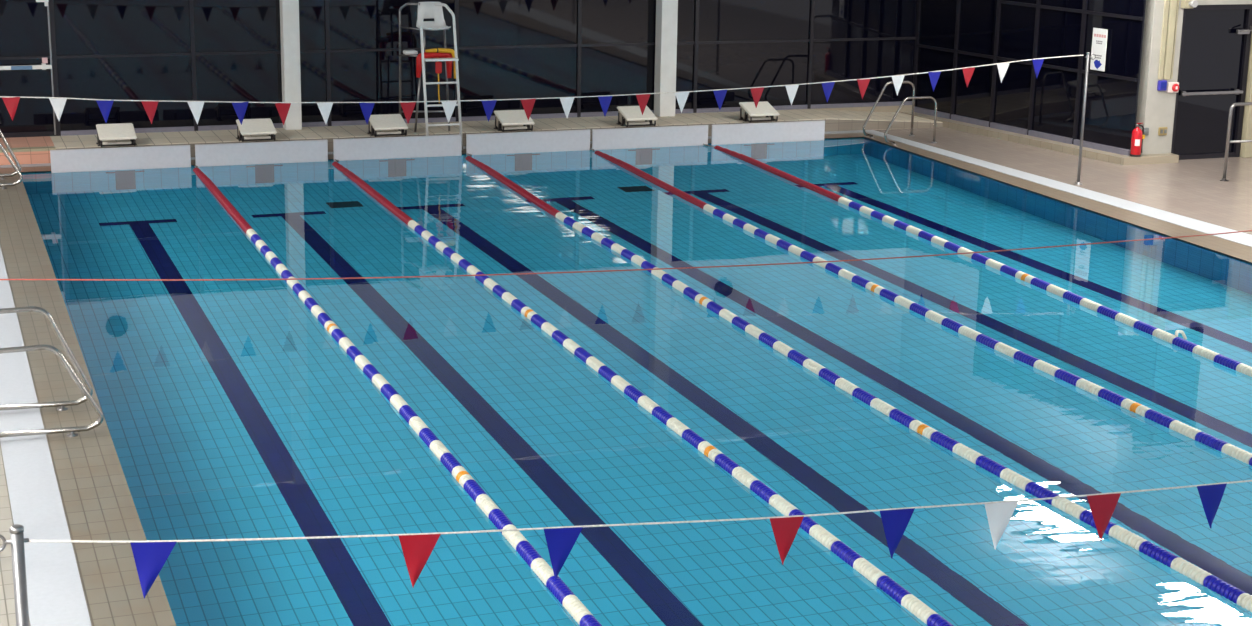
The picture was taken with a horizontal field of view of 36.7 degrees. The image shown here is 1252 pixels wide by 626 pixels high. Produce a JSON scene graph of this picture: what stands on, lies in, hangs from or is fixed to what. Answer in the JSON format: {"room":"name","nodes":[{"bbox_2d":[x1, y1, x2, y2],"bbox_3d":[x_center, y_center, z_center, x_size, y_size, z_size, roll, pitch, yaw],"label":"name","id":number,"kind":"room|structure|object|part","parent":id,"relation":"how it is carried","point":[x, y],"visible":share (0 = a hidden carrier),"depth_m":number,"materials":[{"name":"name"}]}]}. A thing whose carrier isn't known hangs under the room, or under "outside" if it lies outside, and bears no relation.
{"room":"indoor swimming pool","nodes":[
{"label":"indoor swimming pool","id":0,"kind":"room"},
{"bbox_2d":[20,137,863,172],"bbox_3d":[-2.362,-1.641,29.257,13.750,1.715,0.206,-4,15,-20],"label":"wall","id":1,"kind":"structure","parent":0,"point":[851,137],"depth_m":29.60,"materials":[{"name":"tile"}]},
{"bbox_2d":[0,127,1251,625],"bbox_3d":[3.365,0.840,16.370,28.000,0.028,29.650,-4,15,-20],"label":"floor","id":2,"kind":"structure","parent":0,"point":[98,504],"depth_m":20.09,"materials":[{"name":"beige tile"}]},
{"bbox_2d":[0,130,20,178],"bbox_3d":[-8.920,-2.272,25.909,1.155,0.905,0.098,-4,15,-20],"label":"ladder rail","id":3,"kind":"object","parent":2,"relation":"on","point":[2,176],"visible":0.8,"depth_m":26.10,"materials":[{"name":"silver metal"}]},
{"bbox_2d":[0,143,22,188],"bbox_3d":[-8.680,-2.028,25.238,1.151,0.770,0.098,-4,15,-20],"label":"ladder rail","id":4,"kind":"object","parent":2,"relation":"on","point":[2,185],"visible":1,"depth_m":25.42,"materials":[{"name":"silver metal"}]},
{"bbox_2d":[0,524,28,625],"bbox_3d":[-2.535,1.828,7.932,0.188,1.977,0.120,-4,15,-20],"label":"post","id":5,"kind":"object","parent":2,"relation":"on","point":[17,541],"visible":1,"depth_m":7.73,"materials":[{"name":"metal"}]},
{"bbox_2d":[29,480,1251,598],"bbox_3d":[4.885,0.722,10.500,15.701,0.699,0.015,-4,15,-20],"label":"pennant line","id":6,"kind":"object","parent":5,"relation":"attached to","point":[150,556],"visible":1,"depth_m":8.87,"materials":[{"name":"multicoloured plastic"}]},
{"bbox_3d":[4.886,0.590,10.469,15.701,0.428,0.010,-4,15,-20],"label":"cord","id":7,"kind":"part","parent":6,"relation":"part of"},
{"bbox_2d":[0,247,91,625],"bbox_3d":[-4.198,1.474,13.495,0.350,0.124,29.420,-4,15,-20],"label":"trim","id":8,"kind":"structure","parent":2,"relation":"on","point":[55,593],"depth_m":13.76,"materials":[{"name":"white tile"}]},
{"bbox_2d":[0,306,92,410],"bbox_3d":[-5.025,0.393,15.630,1.155,0.905,0.098,-4,15,-20],"label":"ladder rail","id":9,"kind":"object","parent":2,"relation":"on","point":[61,404],"visible":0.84,"depth_m":15.73,"materials":[{"name":"silver metal"}]},
{"bbox_2d":[0,345,103,437],"bbox_3d":[-4.747,0.634,14.973,1.151,0.770,0.098,-4,15,-20],"label":"ladder rail","id":10,"kind":"object","parent":2,"relation":"on","point":[72,430],"visible":1,"depth_m":15.06,"materials":[{"name":"silver metal"}]},
{"bbox_2d":[50,145,190,172],"bbox_3d":[-7.265,-2.214,27.166,1.950,0.356,0.184,-4,15,-20],"label":"board","id":11,"kind":"object","parent":2,"relation":"on","point":[121,158],"visible":1,"depth_m":27.07,"materials":[{"name":"plastic"}]},
{"bbox_3d":[-7.237,-2.363,27.059,1.950,0.013,0.042,-4,15,-20],"label":"rail","id":12,"kind":"part","parent":11,"relation":"part of","materials":[{"name":"plastic"}]},
{"bbox_2d":[195,140,327,165],"bbox_3d":[-5.377,-2.354,27.857,1.940,0.356,0.184,-4,15,-20],"label":"board","id":13,"kind":"object","parent":2,"relation":"on","point":[304,150],"visible":0.98,"depth_m":27.76,"materials":[{"name":"plastic"}]},
{"bbox_3d":[-5.349,-2.503,27.750,1.940,0.013,0.042,-4,15,-20],"label":"rail","id":14,"kind":"part","parent":13,"relation":"part of","materials":[{"name":"plastic"}]},
{"bbox_2d":[333,134,461,160],"bbox_3d":[-3.461,-2.496,28.558,1.970,0.356,0.184,-4,15,-20],"label":"board","id":15,"kind":"object","parent":2,"relation":"on","point":[434,145],"visible":0.98,"depth_m":28.46,"materials":[{"name":"plastic"}]},
{"bbox_3d":[-3.433,-2.645,28.451,1.970,0.013,0.042,-4,15,-20],"label":"rail","id":16,"kind":"part","parent":15,"relation":"part of","materials":[{"name":"plastic"}]},
{"bbox_2d":[399,2,462,149],"bbox_3d":[-3.015,-3.659,29.118,0.832,2.237,0.792,-4,15,-20],"label":"chair","id":17,"kind":"object","parent":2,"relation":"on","point":[434,10],"visible":0.98,"depth_m":28.95,"materials":[{"name":"white paint"}]},
{"bbox_3d":[-3.344,-3.799,29.216,0.420,2.004,0.067,9,16,29],"label":"leg","id":18,"kind":"part","parent":17,"relation":"part of","materials":[{"name":"metal"}]},
{"bbox_2d":[403,50,417,54],"bbox_3d":[-3.326,-4.020,29.121,0.200,0.060,0.180,-4,15,-20],"label":"tray","id":19,"kind":"object","parent":17,"relation":"on","point":[405,52],"depth_m":29.05,"materials":[{"name":"plastic"}]},
{"bbox_3d":[-3.144,-4.140,28.958,0.829,0.467,0.299,5,15,16],"label":"seat frame","id":20,"kind":"part","parent":17,"relation":"part of","materials":[{"name":"metal"}]},
{"bbox_3d":[-3.071,-3.412,28.814,0.180,1.903,0.044,13,18,39],"label":"leg","id":21,"kind":"part","parent":17,"relation":"part of","materials":[{"name":"white paint"}]},
{"bbox_3d":[-2.960,-4.530,28.833,0.470,0.407,0.445,-4,15,-20],"label":"seat","id":22,"kind":"part","parent":17,"relation":"part of","materials":[{"name":"plastic"}]},
{"bbox_2d":[416,52,452,102],"bbox_3d":[-2.947,-3.633,29.083,0.575,0.805,0.125,-4,15,-20],"label":"tube","id":23,"kind":"object","parent":17,"relation":"on","point":[438,65],"visible":0.96,"depth_m":29.00,"materials":[{"name":"red plastic"}]},
{"bbox_3d":[-2.888,-3.582,29.095,0.034,0.702,0.046,-12,19,-42],"label":"cord","id":24,"kind":"part","parent":23,"relation":"part of","materials":[{"name":"yellow fabric"}]},
{"bbox_2d":[425,47,455,78],"bbox_3d":[-2.825,-3.837,28.993,0.510,0.488,0.112,-4,15,-20],"label":"tube","id":25,"kind":"object","parent":17,"relation":"hanging from","point":[440,50],"visible":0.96,"depth_m":28.95,"materials":[{"name":"yellow plastic"}]},
{"bbox_3d":[-2.785,-3.645,29.349,0.034,1.663,0.175,7,15,24],"label":"leg","id":26,"kind":"part","parent":17,"relation":"part of","materials":[{"name":"metal"}]},
{"bbox_3d":[-2.721,-3.631,29.044,0.335,2.228,0.439,-4,15,-20],"label":"leg","id":27,"kind":"part","parent":17,"relation":"part of","materials":[{"name":"white paint"}]},
{"bbox_2d":[0,130,870,167],"bbox_3d":[-2.663,-2.508,29.382,14.672,0.124,0.200,-4,15,-20],"label":"trim","id":28,"kind":"structure","parent":2,"relation":"on","point":[856,131],"depth_m":28.64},
{"bbox_2d":[0,109,942,164],"bbox_3d":[-4.887,-2.583,29.447,21.980,0.520,1.454,-4,15,-20],"label":"platform","id":29,"kind":"object","parent":2,"relation":"on","point":[27,150],"visible":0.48,"depth_m":29.78,"materials":[{"name":"tile"}]},
{"bbox_2d":[96,123,136,146],"bbox_3d":[-7.476,-2.605,27.707,0.550,0.282,0.490,-4,15,-20],"label":"starting block","id":30,"kind":"object","parent":29,"relation":"on","point":[120,131],"visible":1,"depth_m":27.65,"materials":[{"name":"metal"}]},
{"bbox_3d":[-7.474,-2.495,27.726,0.410,0.040,0.070,-4,15,-20],"label":"step plate","id":31,"kind":"part","parent":30,"relation":"part of","materials":[{"name":"white plastic"}]},
{"bbox_2d":[236,118,276,141],"bbox_3d":[-5.560,-2.747,28.409,0.550,0.282,0.490,-4,15,-20],"label":"starting block","id":32,"kind":"object","parent":29,"relation":"on","point":[249,126],"visible":1,"depth_m":28.35,"materials":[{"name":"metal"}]},
{"bbox_3d":[-5.558,-2.637,28.427,0.410,0.040,0.070,-4,15,-20],"label":"step plate","id":33,"kind":"part","parent":32,"relation":"part of","materials":[{"name":"white plastic"}]},
{"bbox_2d":[280,0,301,129],"bbox_3d":[-5.173,-5.482,28.896,0.255,5.360,0.250,-4,15,-20],"label":"pillar","id":34,"kind":"structure","parent":29,"relation":"on","point":[289,9],"depth_m":29.19,"materials":[{"name":"white paint"}]},
{"bbox_2d":[368,114,407,136],"bbox_3d":[-3.672,-2.887,29.099,0.550,0.282,0.490,-4,15,-20],"label":"starting block","id":35,"kind":"object","parent":29,"relation":"on","point":[384,121],"visible":0.99,"depth_m":29.04,"materials":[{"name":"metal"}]},
{"bbox_3d":[-3.671,-2.777,29.117,0.410,0.040,0.070,-4,15,-20],"label":"step plate","id":36,"kind":"part","parent":35,"relation":"part of","materials":[{"name":"white plastic"}]},
{"bbox_2d":[494,110,534,131],"bbox_3d":[-1.766,-3.028,29.797,0.550,0.282,0.490,-4,15,-20],"label":"starting block","id":37,"kind":"object","parent":29,"relation":"on","point":[502,117],"visible":0.98,"depth_m":29.73,"materials":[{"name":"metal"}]},
{"bbox_3d":[-1.985,-2.947,29.728,0.080,0.150,0.080,-4,15,-20],"label":"leg","id":38,"kind":"part","parent":37,"relation":"part of","materials":[{"name":"metal"}]},
{"bbox_3d":[-1.764,-2.918,29.815,0.410,0.040,0.070,-4,15,-20],"label":"step plate","id":39,"kind":"part","parent":37,"relation":"part of","materials":[{"name":"white plastic"}]},
{"bbox_2d":[616,105,657,126],"bbox_3d":[0.178,-3.172,30.508,0.550,0.282,0.490,-4,15,-20],"label":"starting block","id":40,"kind":"object","parent":29,"relation":"on","point":[630,113],"visible":1,"depth_m":30.45,"materials":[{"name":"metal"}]},
{"bbox_3d":[-0.070,-3.167,30.502,0.024,0.205,0.270,-4,15,-20],"label":"panel","id":41,"kind":"part","parent":40,"relation":"part of","materials":[{"name":"white plastic"}]},
{"bbox_3d":[0.180,-3.062,30.526,0.410,0.040,0.070,-4,15,-20],"label":"step plate","id":42,"kind":"part","parent":40,"relation":"part of","materials":[{"name":"white plastic"}]},
{"bbox_2d":[654,0,677,116],"bbox_3d":[0.693,-5.913,31.026,0.285,5.360,0.280,-4,15,-20],"label":"pillar","id":43,"kind":"structure","parent":29,"relation":"on","point":[666,10],"depth_m":31.34,"materials":[{"name":"white paint"}]},
{"bbox_2d":[739,101,779,121],"bbox_3d":[2.202,-3.322,31.249,0.550,0.282,0.490,-4,15,-20],"label":"starting block","id":44,"kind":"object","parent":29,"relation":"on","point":[764,108],"visible":1,"depth_m":31.19,"materials":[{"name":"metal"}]},
{"bbox_3d":[1.953,-3.317,31.243,0.024,0.205,0.270,-4,15,-20],"label":"panel","id":45,"kind":"part","parent":44,"relation":"part of","materials":[{"name":"white plastic"}]},
{"bbox_3d":[1.982,-3.241,31.180,0.080,0.150,0.080,-4,15,-20],"label":"leg","id":46,"kind":"part","parent":44,"relation":"part of","materials":[{"name":"metal"}]},
{"bbox_3d":[2.203,-3.213,31.267,0.410,0.040,0.070,-4,15,-20],"label":"step plate","id":47,"kind":"part","parent":44,"relation":"part of","materials":[{"name":"white plastic"}]},
{"bbox_2d":[791,105,911,112],"bbox_3d":[4.038,-3.418,33.183,2.580,0.425,0.120,-4,15,-20],"label":"baseboard","id":48,"kind":"structure","parent":29,"relation":"on","point":[906,108],"depth_m":33.22,"materials":[{"name":"tile"}]},
{"bbox_2d":[466,129,589,154],"bbox_3d":[-1.526,-2.639,29.266,2.000,0.356,0.184,-4,15,-20],"label":"board","id":49,"kind":"object","parent":2,"relation":"on","point":[564,140],"visible":0.96,"depth_m":29.17,"materials":[{"name":"plastic"}]},
{"bbox_3d":[-1.499,-2.789,29.159,2.000,0.013,0.042,-4,15,-20],"label":"rail","id":50,"kind":"part","parent":49,"relation":"part of","materials":[{"name":"plastic"}]},
{"bbox_2d":[592,125,707,149],"bbox_3d":[0.366,-2.780,29.958,1.960,0.356,0.184,-4,15,-20],"label":"board","id":51,"kind":"object","parent":2,"relation":"on","point":[617,138],"visible":1,"depth_m":29.86,"materials":[{"name":"plastic"}]},
{"bbox_3d":[0.394,-2.929,29.852,1.960,0.013,0.042,-4,15,-20],"label":"rail","id":52,"kind":"part","parent":51,"relation":"part of","materials":[{"name":"plastic"}]},
{"bbox_2d":[711,120,824,144],"bbox_3d":[2.286,-2.922,30.661,2.000,0.356,0.184,-4,15,-20],"label":"board","id":53,"kind":"object","parent":2,"relation":"on","point":[799,130],"visible":1,"depth_m":30.57,"materials":[{"name":"plastic"}]},
{"bbox_3d":[2.314,-3.071,30.554,2.000,0.013,0.042,-4,15,-20],"label":"rail","id":54,"kind":"part","parent":53,"relation":"part of","materials":[{"name":"plastic"}]},
{"bbox_2d":[862,81,914,137],"bbox_3d":[4.351,-3.362,31.157,0.970,0.920,0.098,-4,15,-20],"label":"ladder rail","id":55,"kind":"object","parent":2,"relation":"on","point":[890,82],"visible":1,"depth_m":31.11,"materials":[{"name":"silver metal"}]},
{"bbox_2d":[884,96,936,144],"bbox_3d":[4.612,-3.111,30.496,0.969,0.764,0.098,-4,15,-20],"label":"ladder rail","id":56,"kind":"object","parent":2,"relation":"on","point":[919,97],"visible":1,"depth_m":30.45,"materials":[{"name":"silver metal"}]},
{"bbox_2d":[901,111,1178,164],"bbox_3d":[6.706,-2.860,31.389,1.039,0.315,5.673,-7,16,-30],"label":"baseboard","id":57,"kind":"structure","parent":2,"relation":"on","point":[1072,149],"depth_m":30.22,"materials":[{"name":"tile"}]},
{"bbox_2d":[1130,123,1144,156],"bbox_3d":[7.852,-2.669,28.980,0.196,0.530,0.166,8,16,25],"label":"fire extinguisher","id":58,"kind":"object","parent":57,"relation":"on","point":[1138,135],"visible":1,"depth_m":28.95,"materials":[{"name":"red metal"}]},
{"bbox_2d":[1136,0,1183,154],"bbox_3d":[8.165,-3.780,29.152,0.540,2.615,0.545,-4,15,-20],"label":"pillar","id":59,"kind":"structure","parent":57,"relation":"on","point":[1163,21],"depth_m":28.93,"materials":[{"name":"paint"}]},
{"bbox_2d":[1144,128,1148,135],"bbox_3d":[8.004,-2.788,29.064,0.100,0.120,0.058,-4,15,-20],"label":"wall socket","id":60,"kind":"object","parent":59,"relation":"attached to","point":[1146,130],"visible":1,"depth_m":29.05,"materials":[{"name":"grey plastic"}]},
{"bbox_2d":[1157,80,1166,90],"bbox_3d":[8.224,-3.489,28.963,0.140,0.155,0.066,-4,15,-20],"label":"control box","id":61,"kind":"object","parent":59,"relation":"attached to","point":[1162,84],"visible":1,"depth_m":28.94,"materials":[{"name":"blue plastic"}]},
{"bbox_3d":[8.234,-3.487,28.935,0.098,0.097,0.008,-4,15,-20],"label":"panel","id":62,"kind":"part","parent":61,"relation":"part of","materials":[{"name":"blue plastic"}]},
{"bbox_2d":[1158,127,1167,135],"bbox_3d":[8.297,-2.807,29.180,0.150,0.130,0.043,-4,15,-20],"label":"wall socket","id":63,"kind":"object","parent":59,"relation":"attached to","point":[1162,131],"visible":1,"depth_m":29.17,"materials":[{"name":"beige plastic"}]},
{"bbox_2d":[1166,82,1178,92],"bbox_3d":[8.414,-3.464,29.032,0.200,0.160,0.086,-4,15,-20],"label":"button","id":64,"kind":"object","parent":59,"relation":"attached to","point":[1172,87],"visible":1,"depth_m":29.01,"materials":[{"name":"white plastic"}]},
{"bbox_2d":[1181,0,1197,8],"bbox_3d":[8.570,-4.800,28.657,0.160,0.360,0.245,-4,15,-20],"label":"wall spotlight","id":65,"kind":"object","parent":59,"relation":"attached to","point":[1187,4],"visible":1,"depth_m":28.66,"materials":[{"name":"beige paint"}]},
{"bbox_2d":[1074,52,1095,184],"bbox_3d":[6.565,-2.777,27.001,0.188,1.897,0.120,-4,15,-20],"label":"post","id":66,"kind":"object","parent":2,"relation":"on","point":[1087,56],"visible":1,"depth_m":26.96,"materials":[{"name":"metal"}]},
{"bbox_2d":[1171,4,1251,159],"bbox_3d":[9.113,-3.582,29.344,1.320,2.400,0.311,-4,15,-20],"label":"door","id":67,"kind":"structure","parent":2,"relation":"on","point":[1215,39],"depth_m":29.41,"materials":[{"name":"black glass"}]},
{"bbox_2d":[1220,102,1251,180],"bbox_3d":[9.498,-2.556,27.858,1.630,1.153,0.130,-4,15,-20],"label":"handrail","id":68,"kind":"object","parent":2,"relation":"on","point":[1228,141],"visible":1,"depth_m":27.59,"materials":[{"name":"metal"}]},
{"bbox_3d":[9.498,-2.550,27.859,1.460,0.036,0.036,-4,15,-20],"label":"rail","id":69,"kind":"part","parent":68,"relation":"part of","materials":[{"name":"metal"}]},
{"bbox_2d":[1239,34,1251,157],"bbox_3d":[10.047,-3.800,29.869,0.780,2.600,0.550,-4,15,-20],"label":"pillar","id":70,"kind":"structure","parent":2,"relation":"on","point":[1245,148],"depth_m":29.69,"materials":[{"name":"beige paint"}]},
{"bbox_2d":[21,138,1251,625],"bbox_3d":[2.053,0.506,17.625,13.350,0.001,25.000,-4,15,-20],"label":"pool water","id":71,"kind":"object","parent":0,"point":[230,410],"visible":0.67,"depth_m":16.85,"materials":[{"name":"blue liquid"}]},
{"bbox_2d":[193,165,601,625],"bbox_3d":[-2.024,0.748,16.379,0.141,0.142,24.515,-4,15,-20],"label":"lane rope","id":72,"kind":"object","parent":71,"relation":"on","point":[561,591],"visible":0.98,"depth_m":15.14,"materials":[{"name":"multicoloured plastic"}]},
{"bbox_2d":[332,159,953,625],"bbox_3d":[-0.107,0.606,17.081,0.201,0.142,24.515,-4,15,-20],"label":"lane rope","id":73,"kind":"object","parent":71,"relation":"on","point":[876,576],"visible":0.99,"depth_m":15.31,"materials":[{"name":"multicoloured plastic"}]},
{"bbox_2d":[465,153,1251,611],"bbox_3d":[1.779,0.466,17.771,0.343,0.142,24.515,-4,15,-20],"label":"lane rope","id":74,"kind":"object","parent":71,"relation":"on","point":[1210,581],"visible":0.97,"depth_m":15.74,"materials":[{"name":"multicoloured plastic"}]},
{"bbox_2d":[590,148,1251,464],"bbox_3d":[3.660,0.326,18.459,0.312,0.142,24.515,-4,15,-20],"label":"lane rope","id":75,"kind":"object","parent":71,"relation":"on","point":[1191,432],"visible":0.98,"depth_m":18.77,"materials":[{"name":"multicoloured plastic"}]},
{"bbox_2d":[703,143,1251,376],"bbox_3d":[5.414,0.175,19.096,0.361,0.186,24.515,-4,15,-20],"label":"lane rope","id":76,"kind":"object","parent":71,"relation":"on","point":[1185,344],"visible":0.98,"depth_m":21.24,"materials":[{"name":"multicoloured plastic"}]},
{"bbox_2d":[866,138,1250,263],"bbox_3d":[8.386,0.852,20.154,0.200,1.715,25.000,-4,15,-20],"label":"wall","id":77,"kind":"structure","parent":0,"point":[866,138],"depth_m":25.67,"materials":[{"name":"tile"}]},
{"bbox_2d":[867,130,1251,246],"bbox_3d":[9.711,0.425,18.653,1.089,0.124,29.677,-5,15,-23],"label":"trim","id":78,"kind":"structure","parent":77,"relation":"attached to","point":[1204,227],"depth_m":26.16,"materials":[{"name":"white tile"}]},
{"bbox_3d":[10.448,-0.481,17.846,0.188,2.062,0.120,-4,15,-20],"label":"post","id":79,"kind":"object","parent":78,"relation":"on","visible":0},
{"bbox_2d":[0,230,1251,280],"bbox_3d":[3.076,-0.677,14.956,15.661,0.374,0.010,-4,15,-20],"label":"rope","id":80,"kind":"object","parent":79,"relation":"attached to","point":[1246,230],"visible":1,"depth_m":13.73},
{"bbox_3d":[10.237,-6.515,29.237,5.280,2.980,0.350,-4,15,-20],"label":"wall door","id":81,"kind":"structure","parent":0,"visible":0},
{"bbox_2d":[1196,0,1251,4],"bbox_3d":[10.585,-4.980,29.676,4.540,0.200,0.320,-4,15,-20],"label":"door frame","id":82,"kind":"structure","parent":81,"relation":"attached to","point":[1200,2],"depth_m":29.01,"materials":[{"name":"paint"}]},
{"bbox_3d":[6.609,-6.747,30.468,1.343,3.260,5.770,-4,15,-20],"label":"wall","id":83,"kind":"structure","parent":0,"visible":0},
{"bbox_2d":[912,0,956,118],"bbox_3d":[5.372,-4.542,32.817,0.110,2.210,1.060,-7,16,-30],"label":"window","id":84,"kind":"structure","parent":83,"relation":"in","point":[936,19],"depth_m":32.85,"materials":[{"name":"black glass"}]},
{"bbox_2d":[950,0,996,126],"bbox_3d":[5.896,-4.316,31.959,0.110,2.210,1.020,-7,16,-30],"label":"window","id":85,"kind":"structure","parent":83,"relation":"in","point":[975,23],"depth_m":32.00,"materials":[{"name":"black glass"}]},
{"bbox_2d":[989,0,1035,134],"bbox_3d":[6.408,-5.003,30.920,0.110,4.070,0.950,-7,16,-30],"label":"window","id":86,"kind":"structure","parent":83,"relation":"in","point":[1015,19],"depth_m":31.18,"materials":[{"name":"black glass"}]},
{"bbox_2d":[1027,0,1082,143],"bbox_3d":[6.913,-4.785,30.091,0.110,4.070,1.060,-7,16,-30],"label":"window","id":87,"kind":"structure","parent":83,"relation":"in","point":[1057,30],"depth_m":30.34,"materials":[{"name":"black glass"}]},
{"bbox_2d":[1072,0,1145,155],"bbox_3d":[7.498,-4.532,29.133,0.110,4.070,1.262,-7,16,-30],"label":"window","id":88,"kind":"structure","parent":83,"relation":"in","point":[1112,94],"depth_m":29.28,"materials":[{"name":"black glass"}]},
{"bbox_2d":[1090,28,1107,71],"bbox_3d":[7.361,-4.102,29.399,0.006,0.650,0.315,-7,16,-30],"label":"safety sign","id":89,"kind":"object","parent":88,"relation":"attached to","point":[1099,39],"visible":0.95,"depth_m":29.39,"materials":[{"name":"white plastic"}]},
{"bbox_3d":[-5.043,-6.593,29.016,21.950,3.260,0.440,-4,15,-20],"label":"wall","id":90,"kind":"structure","parent":0,"visible":0},
{"bbox_2d":[0,0,56,137],"bbox_3d":[-9.526,-3.613,27.840,2.090,2.100,0.164,-4,15,-20],"label":"window","id":91,"kind":"structure","parent":90,"relation":"in","point":[26,65],"depth_m":28.10,"materials":[{"name":"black glass"}]},
{"bbox_3d":[-9.545,-3.623,27.876,2.080,2.100,0.080,-4,15,-20],"label":"frame","id":92,"kind":"part","parent":91,"relation":"part of","materials":[{"name":"metal"}]},
{"bbox_2d":[49,0,193,135],"bbox_3d":[-7.610,-3.766,28.584,2.050,2.100,0.080,-4,15,-20],"label":"window","id":93,"kind":"structure","parent":90,"relation":"in","point":[102,49],"depth_m":28.57,"materials":[{"name":"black glass"}]},
{"bbox_2d":[189,0,327,130],"bbox_3d":[-5.681,-3.909,29.290,2.090,2.100,0.080,-4,15,-20],"label":"window","id":94,"kind":"structure","parent":90,"relation":"in","point":[236,44],"depth_m":29.23,"materials":[{"name":"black glass"}]},
{"bbox_2d":[325,0,455,125],"bbox_3d":[-3.727,-4.054,30.005,2.100,2.100,0.080,-4,15,-20],"label":"window","id":95,"kind":"structure","parent":90,"relation":"in","point":[362,36],"depth_m":29.94,"materials":[{"name":"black glass"}]},
{"bbox_2d":[455,0,577,121],"bbox_3d":[-1.774,-4.199,30.720,2.090,2.100,0.080,-4,15,-20],"label":"window","id":96,"kind":"structure","parent":90,"relation":"in","point":[507,49],"depth_m":30.71,"materials":[{"name":"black glass"}]},
{"bbox_2d":[576,0,694,116],"bbox_3d":[0.175,-4.343,31.433,2.090,2.100,0.080,-4,15,-20],"label":"window","id":97,"kind":"structure","parent":90,"relation":"in","point":[616,38],"depth_m":31.36,"materials":[{"name":"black glass"}]},
{"bbox_2d":[692,0,810,112],"bbox_3d":[2.151,-4.490,32.156,2.150,2.100,0.080,-4,15,-20],"label":"window","id":98,"kind":"structure","parent":90,"relation":"in","point":[739,43],"depth_m":32.15,"materials":[{"name":"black glass"}]},
{"bbox_2d":[807,0,916,108],"bbox_3d":[4.128,-4.637,32.879,2.090,2.100,0.080,-4,15,-20],"label":"window","id":99,"kind":"structure","parent":90,"relation":"in","point":[850,39],"depth_m":32.88,"materials":[{"name":"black glass"}]},
{"bbox_3d":[-7.878,-1.657,21.696,0.188,1.812,0.120,-4,15,-20],"label":"post","id":100,"kind":"object","parent":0,"visible":0},
{"bbox_2d":[0,55,1082,124],"bbox_3d":[-0.677,-2.807,24.169,15.241,0.650,0.019,-4,15,-20],"label":"pennant line","id":101,"kind":"object","parent":100,"relation":"attached to","point":[11,102],"visible":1,"depth_m":23.84,"materials":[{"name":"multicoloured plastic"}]},
{"bbox_3d":[-0.676,-2.938,24.138,15.241,0.381,0.015,-4,15,-20],"label":"cord","id":102,"kind":"part","parent":101,"relation":"part of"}
]}

